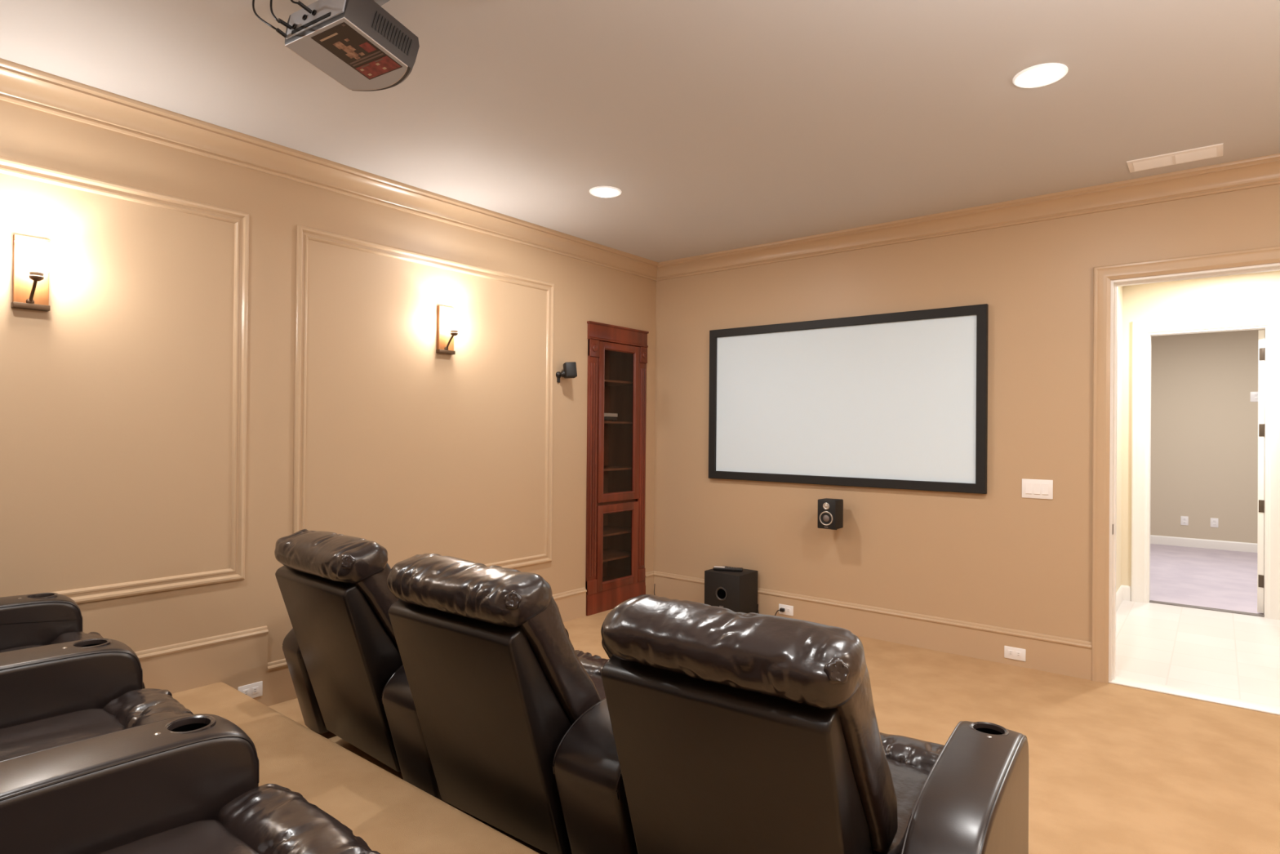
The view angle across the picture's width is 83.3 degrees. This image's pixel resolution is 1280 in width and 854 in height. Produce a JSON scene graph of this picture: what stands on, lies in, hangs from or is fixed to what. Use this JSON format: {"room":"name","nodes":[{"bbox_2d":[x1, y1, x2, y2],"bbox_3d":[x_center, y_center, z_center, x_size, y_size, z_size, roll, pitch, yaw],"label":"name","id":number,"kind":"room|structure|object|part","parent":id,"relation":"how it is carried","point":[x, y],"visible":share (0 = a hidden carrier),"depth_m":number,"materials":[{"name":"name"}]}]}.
{"room":"home theater","nodes":[
{"label":"home theater","id":0,"kind":"room"},
{"bbox_2d":[0,99,656,662],"bbox_3d":[-2.026,0.050,3.753,0.140,3.000,6.970,0,0,39],"label":"wall","id":1,"kind":"structure","parent":0,"point":[116,398],"depth_m":3.69,"materials":[{"name":"beige paint"}]},
{"bbox_2d":[11,234,58,311],"bbox_3d":[-2.473,-0.638,2.943,0.172,0.300,0.138,0,0,39],"label":"wall sconce","id":2,"kind":"object","parent":1,"relation":"attached to","point":[33,257],"visible":1,"depth_m":2.94,"materials":[{"name":"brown glass"}]},
{"bbox_3d":[-2.494,-0.558,2.954,0.081,0.106,0.028,0,0,39],"label":"arm","id":3,"kind":"part","parent":2,"relation":"part of","materials":[{"name":"brown metal"}]},
{"bbox_3d":[-2.459,-0.688,2.933,0.138,0.117,0.138,0,0,39],"label":"lamp shade","id":4,"kind":"part","parent":2,"relation":"part of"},
{"bbox_2d":[0,156,248,604],"bbox_3d":[-2.651,-0.167,2.844,0.022,1.859,2.086,0,0,39],"label":"trim","id":5,"kind":"structure","parent":1,"relation":"attached to","point":[10,166],"depth_m":3.57,"materials":[{"name":"beige paint"}]},
{"bbox_2d":[237,680,262,697],"bbox_3d":[-1.984,1.347,3.664,0.009,0.076,0.120,0,0,39],"label":"outlet","id":6,"kind":"object","parent":1,"relation":"attached to","point":[254,690],"visible":0.81,"depth_m":3.67,"materials":[{"name":"white plastic"}]},
{"bbox_2d":[242,688,249,695],"bbox_3d":[-1.996,1.346,3.645,0.004,0.034,0.032,0,0,39],"label":"receptacle","id":7,"kind":"object","parent":6,"relation":"attached to","point":[246,691],"depth_m":3.65,"materials":[{"name":"grey plastic"}]},
{"bbox_2d":[252,686,258,693],"bbox_3d":[-1.968,1.347,3.680,0.004,0.034,0.032,0,0,39],"label":"receptacle","id":8,"kind":"object","parent":6,"relation":"attached to","point":[255,689],"depth_m":3.68,"materials":[{"name":"grey plastic"}]},
{"bbox_2d":[0,57,657,280],"bbox_3d":[-1.918,-1.384,3.691,0.097,0.132,6.700,0,0,39],"label":"trim","id":9,"kind":"structure","parent":1,"relation":"attached to","point":[21,85],"depth_m":3.71,"materials":[{"name":"beige paint"}]},
{"bbox_2d":[134,570,653,706],"bbox_3d":[-1.968,1.242,3.698,0.027,0.416,6.700,0,0,39],"label":"baseboard","id":10,"kind":"structure","parent":1,"relation":"attached to","point":[237,659],"depth_m":3.60,"materials":[{"name":"beige paint"}]},
{"bbox_2d":[293,224,554,568],"bbox_3d":[-1.246,-0.043,4.595,0.022,2.061,1.914,0,0,39],"label":"trim","id":11,"kind":"structure","parent":1,"relation":"attached to","point":[304,233],"depth_m":4.19,"materials":[{"name":"beige paint"}]},
{"bbox_2d":[435,305,465,354],"bbox_3d":[-1.185,-0.617,4.548,0.172,0.300,0.138,0,0,39],"label":"wall sconce","id":12,"kind":"object","parent":1,"relation":"attached to","point":[449,321],"visible":1,"depth_m":4.55,"materials":[{"name":"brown glass"}]},
{"bbox_3d":[-1.241,-0.627,4.594,0.026,0.282,0.114,0,0,39],"label":"plate","id":13,"kind":"part","parent":12,"relation":"part of","materials":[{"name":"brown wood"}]},
{"bbox_3d":[-1.206,-0.537,4.559,0.081,0.106,0.028,0,0,39],"label":"arm","id":14,"kind":"part","parent":12,"relation":"part of","materials":[{"name":"brown metal"}]},
{"bbox_3d":[-1.171,-0.668,4.538,0.138,0.117,0.138,0,0,39],"label":"lamp shade","id":15,"kind":"part","parent":12,"relation":"part of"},
{"bbox_2d":[555,361,577,382],"bbox_3d":[-0.538,-0.409,5.376,0.145,0.152,0.113,0,0,39],"label":"speaker","id":16,"kind":"object","parent":1,"relation":"attached to","point":[569,371],"visible":1,"depth_m":5.34},
{"bbox_2d":[566,362,577,376],"bbox_3d":[-0.508,-0.428,5.337,0.078,0.104,0.016,1,0,-23],"label":"grille","id":17,"kind":"object","parent":16,"relation":"attached to","point":[571,371],"depth_m":5.33,"materials":[{"name":"black"}]},
{"bbox_2d":[585,320,648,615],"bbox_3d":[-0.332,0.326,6.037,0.444,2.304,0.746,0,0,39],"label":"display cabinet","id":18,"kind":"object","parent":1,"relation":"attached to","point":[615,570],"visible":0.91,"depth_m":6.07,"materials":[{"name":"brown wood"}]},
{"bbox_2d":[602,548,631,562],"bbox_3d":[-0.365,1.092,6.053,0.353,0.018,0.682,0,0,39],"label":"shelf","id":19,"kind":"object","parent":18,"relation":"attached to","point":[609,554],"depth_m":6.14,"materials":[{"name":"brown wood"}]},
{"bbox_2d":[603,525,631,537],"bbox_3d":[-0.363,0.887,6.054,0.353,0.018,0.682,0,0,39],"label":"shelf","id":20,"kind":"object","parent":18,"relation":"attached to","point":[608,531],"depth_m":6.13,"materials":[{"name":"brown wood"}]},
{"bbox_3d":[-0.183,0.971,5.916,0.027,0.685,0.514,0,0,39],"label":"door","id":21,"kind":"part","parent":18,"relation":"part of","materials":[{"name":"brown wood"}]},
{"bbox_2d":[603,465,631,471],"bbox_3d":[-0.358,0.352,6.057,0.353,0.018,0.682,0,0,39],"label":"shelf","id":22,"kind":"object","parent":18,"relation":"attached to","point":[606,468],"depth_m":6.13,"materials":[{"name":"brown wood"}]},
{"bbox_2d":[604,421,632,423],"bbox_3d":[-0.354,-0.038,6.060,0.353,0.018,0.682,0,0,39],"label":"shelf","id":23,"kind":"object","parent":18,"relation":"attached to","point":[605,422],"depth_m":6.00,"materials":[{"name":"brown wood"}]},
{"bbox_2d":[604,379,632,386],"bbox_3d":[-0.351,-0.378,6.061,0.353,0.018,0.682,0,0,39],"label":"shelf","id":24,"kind":"object","parent":18,"relation":"attached to","point":[606,382],"depth_m":6.15,"materials":[{"name":"brown wood"}]},
{"bbox_3d":[-0.174,-0.037,5.921,0.027,1.288,0.514,0,0,39],"label":"door","id":25,"kind":"part","parent":18,"relation":"part of","materials":[{"name":"brown wood"}]},
{"bbox_2d":[0,0,1279,262],"bbox_3d":[0.090,-1.491,2.035,5.700,0.100,7.030,0,0,39],"label":"ceiling","id":26,"kind":"structure","parent":0,"point":[718,125],"depth_m":3.11,"materials":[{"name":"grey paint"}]},
{"bbox_2d":[284,0,419,91],"bbox_3d":[-0.937,-1.313,2.382,0.348,0.270,0.326,0,0,31],"label":"projector","id":27,"kind":"object","parent":26,"relation":"attached to","point":[358,44],"visible":0.99,"depth_m":2.31,"materials":[{"name":"grey"}]},
{"bbox_2d":[252,0,286,37],"bbox_3d":[-1.202,-1.351,2.310,0.136,0.198,0.066,0,0,20],"label":"cable","id":28,"kind":"object","parent":27,"relation":"attached to","point":[279,31],"visible":1,"depth_m":2.30,"materials":[{"name":"black plastic"}]},
{"bbox_2d":[270,0,292,29],"bbox_3d":[-1.136,-1.349,2.266,0.043,0.199,0.097,1,0,-1],"label":"cable","id":29,"kind":"object","parent":27,"relation":"attached to","point":[279,20],"visible":1,"depth_m":2.27,"materials":[{"name":"black plastic"}]},
{"bbox_2d":[290,0,311,13],"bbox_3d":[-1.057,-1.361,2.207,0.049,0.174,0.108,0,0,9],"label":"cable","id":30,"kind":"object","parent":27,"relation":"attached to","point":[300,3],"visible":1,"depth_m":2.23,"materials":[{"name":"black plastic"}]},
{"bbox_3d":[-1.015,-1.296,2.256,0.295,0.090,0.007,0,-11,32],"label":"connector panel","id":31,"kind":"part","parent":27,"relation":"part of","materials":[{"name":"grey metal"}]},
{"bbox_3d":[-0.921,-1.413,2.397,0.140,0.070,0.140,0,0,39],"label":"mount plate","id":32,"kind":"part","parent":27,"relation":"part of","materials":[{"name":"grey metal"}]},
{"bbox_2d":[372,11,413,55],"bbox_3d":[-0.791,-1.258,2.303,0.013,0.054,0.143,0,-11,32],"label":"vent","id":33,"kind":"object","parent":27,"relation":"attached to","point":[384,28],"depth_m":2.30,"materials":[{"name":"black plastic"}]},
{"bbox_2d":[589,186,621,197],"bbox_3d":[-0.210,-1.418,4.372,0.196,0.026,0.196,0,0,39],"label":"recessed light","id":34,"kind":"object","parent":26,"relation":"in","point":[599,191],"visible":1,"depth_m":4.33,"materials":[{"name":"white"}]},
{"bbox_2d":[1012,62,1067,88],"bbox_3d":[1.617,-1.409,2.911,0.196,0.026,0.196,0,0,39],"label":"recessed light","id":35,"kind":"object","parent":26,"relation":"in","point":[1043,74],"visible":1,"depth_m":2.88,"materials":[{"name":"white"}]},
{"bbox_2d":[1126,142,1223,173],"bbox_3d":[2.797,-1.402,3.768,0.400,0.009,0.196,0,0,39],"label":"ceiling vent","id":36,"kind":"object","parent":26,"relation":"in","point":[1215,150],"visible":1,"depth_m":3.75,"materials":[{"name":"white"}]},
{"bbox_2d":[268,608,1279,853],"bbox_3d":[1.084,1.525,3.289,5.300,0.100,3.509,0,0,39],"label":"floor","id":37,"kind":"structure","parent":0,"point":[1113,768],"depth_m":3.38,"materials":[{"name":"beige carpet"}]},
{"bbox_2d":[274,528,403,771],"bbox_3d":[-1.092,0.949,3.330,0.957,1.014,1.097,0,0,41],"label":"recliner","id":38,"kind":"object","parent":37,"relation":"on","point":[341,651],"visible":0.6,"depth_m":2.86,"materials":[{"name":"black leather"}]},
{"bbox_3d":[-1.340,1.146,3.624,0.195,0.560,0.846,0,0,41],"label":"armrest","id":39,"kind":"part","parent":38,"relation":"part of","materials":[{"name":"black leather"}]},
{"bbox_3d":[-1.190,0.759,3.050,0.672,0.541,0.384,0,0,41],"label":"backrest","id":40,"kind":"part","parent":38,"relation":"part of","materials":[{"name":"black leather"}]},
{"bbox_2d":[172,681,539,853],"bbox_3d":[-1.011,1.348,0.681,5.300,0.188,3.197,0,0,39],"label":"platform","id":41,"kind":"object","parent":37,"relation":"on","point":[392,815],"visible":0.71,"depth_m":2.52,"materials":[{"name":"beige carpet"}]},
{"bbox_2d":[0,592,145,728],"bbox_3d":[-2.282,0.743,2.278,1.150,1.017,1.086,0,0,43],"label":"recliner","id":42,"kind":"object","parent":41,"relation":"on","point":[50,667],"visible":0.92,"depth_m":2.17,"materials":[{"name":"black leather"}]},
{"bbox_3d":[-2.220,0.896,2.348,0.696,0.154,0.606,0,0,43],"label":"seat","id":43,"kind":"part","parent":42,"relation":"part of","materials":[{"name":"black leather"}]},
{"bbox_3d":[-2.587,0.942,2.640,0.210,0.560,0.846,0,0,43],"label":"armrest","id":44,"kind":"part","parent":42,"relation":"part of","materials":[{"name":"black leather"}]},
{"bbox_3d":[-1.901,0.944,2.005,0.210,0.560,0.846,0,0,43],"label":"armrest","id":45,"kind":"part","parent":42,"relation":"part of","materials":[{"name":"black leather"}]},
{"bbox_2d":[0,688,259,853],"bbox_3d":[-1.517,0.746,1.591,0.935,1.017,1.104,0,0,41],"label":"recliner","id":46,"kind":"object","parent":41,"relation":"on","point":[140,765],"visible":0.99,"depth_m":1.50,"materials":[{"name":"black leather"}]},
{"bbox_3d":[-1.539,0.898,1.733,0.696,0.152,0.608,0,0,41],"label":"seat","id":47,"kind":"part","parent":46,"relation":"part of","materials":[{"name":"black leather"}]},
{"bbox_2d":[97,783,380,853],"bbox_3d":[-0.817,0.749,0.991,0.920,1.016,1.076,0,0,40],"label":"recliner","id":48,"kind":"object","parent":41,"relation":"on","point":[267,818],"visible":1,"depth_m":1.46,"materials":[{"name":"black leather"}]},
{"bbox_3d":[-0.843,0.902,1.136,0.696,0.157,0.602,0,0,40],"label":"seat","id":49,"kind":"part","parent":48,"relation":"part of","materials":[{"name":"black leather"}]},
{"bbox_2d":[382,553,638,853],"bbox_3d":[-0.309,0.951,2.668,1.170,1.016,1.088,0,0,37],"label":"recliner","id":50,"kind":"object","parent":37,"relation":"on","point":[492,710],"visible":0.72,"depth_m":2.26,"materials":[{"name":"black leather"}]},
{"bbox_3d":[-0.641,1.149,2.993,0.235,0.560,0.846,0,0,37],"label":"armrest","id":51,"kind":"part","parent":50,"relation":"part of","materials":[{"name":"black leather"}]},
{"bbox_3d":[-0.489,0.762,2.456,0.672,0.541,0.384,0,0,37],"label":"backrest","id":52,"kind":"part","parent":50,"relation":"part of","materials":[{"name":"black leather"}]},
{"bbox_3d":[0.085,1.153,2.441,0.262,0.560,0.846,0,0,37],"label":"armrest","id":53,"kind":"part","parent":50,"relation":"part of","materials":[{"name":"black leather"}]},
{"bbox_3d":[-0.266,1.105,2.752,0.711,0.157,0.602,0,0,37],"label":"seat","id":54,"kind":"part","parent":50,"relation":"part of","materials":[{"name":"black leather"}]},
{"bbox_2d":[704,565,757,613],"bbox_3d":[0.710,1.304,5.624,0.318,0.362,0.288,0,0,39],"label":"subwoofer","id":55,"kind":"object","parent":37,"relation":"on","point":[735,591],"visible":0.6,"depth_m":5.52,"materials":[{"name":"black wood"}]},
{"bbox_2d":[713,565,742,571],"bbox_3d":[0.690,1.109,5.631,0.230,0.026,0.056,0,0,14],"label":"remote control","id":56,"kind":"object","parent":55,"relation":"on","point":[715,567],"visible":1,"depth_m":5.61,"materials":[{"name":"black plastic"}]},
{"bbox_2d":[757,604,785,615],"bbox_3d":[1.005,1.435,5.552,0.241,0.107,0.036,0,0,39],"label":"power cord","id":57,"kind":"object","parent":55,"relation":"attached to","point":[781,609],"visible":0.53,"depth_m":5.48,"materials":[{"name":"black plastic"}]},
{"bbox_2d":[600,594,1028,853],"bbox_3d":[0.517,0.955,2.025,0.914,1.016,1.082,0,0,35],"label":"recliner","id":58,"kind":"object","parent":37,"relation":"on","point":[734,732],"visible":1,"depth_m":1.69,"materials":[{"name":"black leather"}]},
{"bbox_3d":[0.273,0.765,1.856,0.672,0.541,0.384,0,0,35],"label":"backrest","id":59,"kind":"part","parent":58,"relation":"part of","materials":[{"name":"black leather"}]},
{"bbox_3d":[0.487,1.107,2.159,0.711,0.152,0.605,0,0,35],"label":"seat","id":60,"kind":"part","parent":58,"relation":"part of","materials":[{"name":"black leather"}]},
{"bbox_3d":[0.846,1.156,1.861,0.185,0.560,0.846,0,0,35],"label":"armrest","id":61,"kind":"part","parent":58,"relation":"part of","materials":[{"name":"black leather"}]},
{"bbox_2d":[653,183,1279,641],"bbox_3d":[2.291,0.094,4.672,5.440,3.000,0.130,0,0,39],"label":"wall","id":62,"kind":"structure","parent":0,"point":[1000,557],"depth_m":4.74,"materials":[{"name":"beige paint"}]},
{"bbox_2d":[778,603,793,616],"bbox_3d":[1.113,1.395,5.487,0.122,0.076,0.009,0,0,39],"label":"outlet","id":63,"kind":"object","parent":62,"relation":"attached to","point":[788,611],"visible":1,"depth_m":5.48,"materials":[{"name":"white plastic"}]},
{"bbox_2d":[817,497,843,529],"bbox_3d":[1.380,0.631,5.173,0.136,0.225,0.218,0,0,39],"label":"speaker","id":64,"kind":"object","parent":62,"relation":"attached to","point":[830,511],"visible":1,"depth_m":5.10},
{"bbox_2d":[708,303,988,493],"bbox_3d":[1.403,-0.184,5.280,2.115,1.217,0.039,0,0,39],"label":"projection screen","id":65,"kind":"object","parent":62,"relation":"attached to","point":[899,400],"visible":1,"depth_m":5.15,"materials":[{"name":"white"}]},
{"bbox_2d":[653,570,1091,679],"bbox_3d":[2.175,1.382,4.648,5.300,0.222,0.027,0,0,39],"label":"baseboard","id":66,"kind":"structure","parent":62,"relation":"attached to","point":[1072,657],"depth_m":4.86,"materials":[{"name":"beige paint"}]},
{"bbox_2d":[656,153,1279,280],"bbox_3d":[2.178,-1.342,4.636,5.300,0.132,0.097,0,0,39],"label":"trim","id":67,"kind":"structure","parent":62,"relation":"attached to","point":[1264,171],"depth_m":4.53,"materials":[{"name":"beige paint"}]},
{"bbox_2d":[1004,645,1026,661],"bbox_3d":[2.344,1.416,4.499,0.122,0.076,0.009,0,0,39],"label":"outlet","id":68,"kind":"object","parent":62,"relation":"attached to","point":[1011,652],"visible":1,"depth_m":4.50,"materials":[{"name":"white plastic"}]},
{"bbox_2d":[1008,649,1013,656],"bbox_3d":[2.326,1.416,4.511,0.032,0.034,0.004,0,0,39],"label":"receptacle","id":69,"kind":"object","parent":68,"relation":"attached to","point":[1011,652],"depth_m":4.51,"materials":[{"name":"white plastic"}]},
{"bbox_2d":[1015,651,1021,657],"bbox_3d":[2.360,1.416,4.483,0.032,0.034,0.004,0,0,39],"label":"receptacle","id":70,"kind":"object","parent":68,"relation":"attached to","point":[1018,654],"depth_m":4.48,"materials":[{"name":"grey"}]},
{"bbox_2d":[1022,478,1053,499],"bbox_3d":[2.454,0.383,4.446,0.171,0.118,0.012,0,0,39],"label":"light switch","id":71,"kind":"object","parent":62,"relation":"attached to","point":[1031,488],"visible":1,"depth_m":4.44,"materials":[{"name":"white plastic"}]},
{"bbox_2d":[1091,245,1279,715],"bbox_3d":[3.196,0.277,3.943,1.202,2.441,0.184,0,0,39],"label":"door frame","id":72,"kind":"structure","parent":62,"relation":"in","point":[1104,307],"depth_m":4.21,"materials":[{"name":"beige paint"}]},
{"bbox_2d":[1115,286,1122,592],"bbox_3d":[3.480,0.119,5.466,0.100,2.780,2.597,0,0,39],"label":"wall","id":73,"kind":"structure","parent":0,"point":[1119,389],"depth_m":6.18,"materials":[{"name":"beige paint"}]},
{"bbox_2d":[1115,585,1123,611],"bbox_3d":[3.475,1.444,5.375,0.016,0.128,2.477,0,0,39],"label":"baseboard","id":74,"kind":"structure","parent":73,"relation":"attached to","point":[1119,594],"depth_m":6.09,"materials":[{"name":"white paint"}]},
{"bbox_2d":[1115,543,1279,706],"bbox_3d":[5.411,1.582,6.521,4.800,0.100,6.690,0,0,39],"label":"floor","id":75,"kind":"structure","parent":0,"point":[1221,653],"depth_m":5.34,"materials":[{"name":"tile"}]},
{"bbox_2d":[1121,270,1279,586],"bbox_3d":[5.463,0.137,5.461,3.000,2.780,0.120,0,0,39],"label":"wall","id":76,"kind":"structure","parent":0,"point":[1256,291],"depth_m":6.16,"materials":[{"name":"beige paint"}]},
{"bbox_2d":[1120,584,1130,600],"bbox_3d":[5.409,1.462,5.400,3.000,0.128,0.016,0,0,39],"label":"baseboard","id":77,"kind":"structure","parent":76,"relation":"attached to","point":[1126,588],"depth_m":6.31,"materials":[{"name":"white paint"}]},
{"bbox_2d":[1130,310,1279,620],"bbox_3d":[4.996,0.301,5.979,1.432,2.449,0.634,0,0,4],"label":"door frame","id":78,"kind":"structure","parent":76,"relation":"in","point":[1268,343],"depth_m":5.89,"materials":[{"name":"white paint"}]},
{"bbox_2d":[1150,328,1265,542],"bbox_3d":[7.550,0.116,9.176,4.800,2.900,0.100,0,0,39],"label":"wall","id":79,"kind":"structure","parent":0,"point":[1204,418],"depth_m":9.30,"materials":[{"name":"beige paint"}]},
{"bbox_2d":[1180,515,1188,525],"bbox_3d":[7.134,1.227,9.426,0.080,0.118,0.009,0,0,39],"label":"outlet","id":80,"kind":"object","parent":79,"relation":"attached to","point":[1184,519],"visible":1,"depth_m":9.42,"materials":[{"name":"white plastic"}]},
{"bbox_2d":[1150,534,1257,552],"bbox_3d":[7.501,1.508,9.123,4.800,0.115,0.016,0,0,39],"label":"baseboard","id":81,"kind":"structure","parent":79,"relation":"attached to","point":[1158,540],"depth_m":9.29,"materials":[{"name":"white paint"}]},
{"bbox_2d":[1210,517,1218,527],"bbox_3d":[7.373,1.228,9.235,0.080,0.118,0.009,0,0,39],"label":"outlet","id":82,"kind":"object","parent":79,"relation":"attached to","point":[1214,522],"visible":1,"depth_m":9.23,"materials":[{"name":"white plastic"}]},
{"bbox_2d":[1250,391,1257,401],"bbox_3d":[7.704,-0.378,8.989,0.120,0.125,0.009,0,0,39],"label":"light switch","id":83,"kind":"object","parent":79,"relation":"attached to","point":[1254,395],"visible":0.66,"depth_m":9.00,"materials":[{"name":"white plastic"}]}
]}

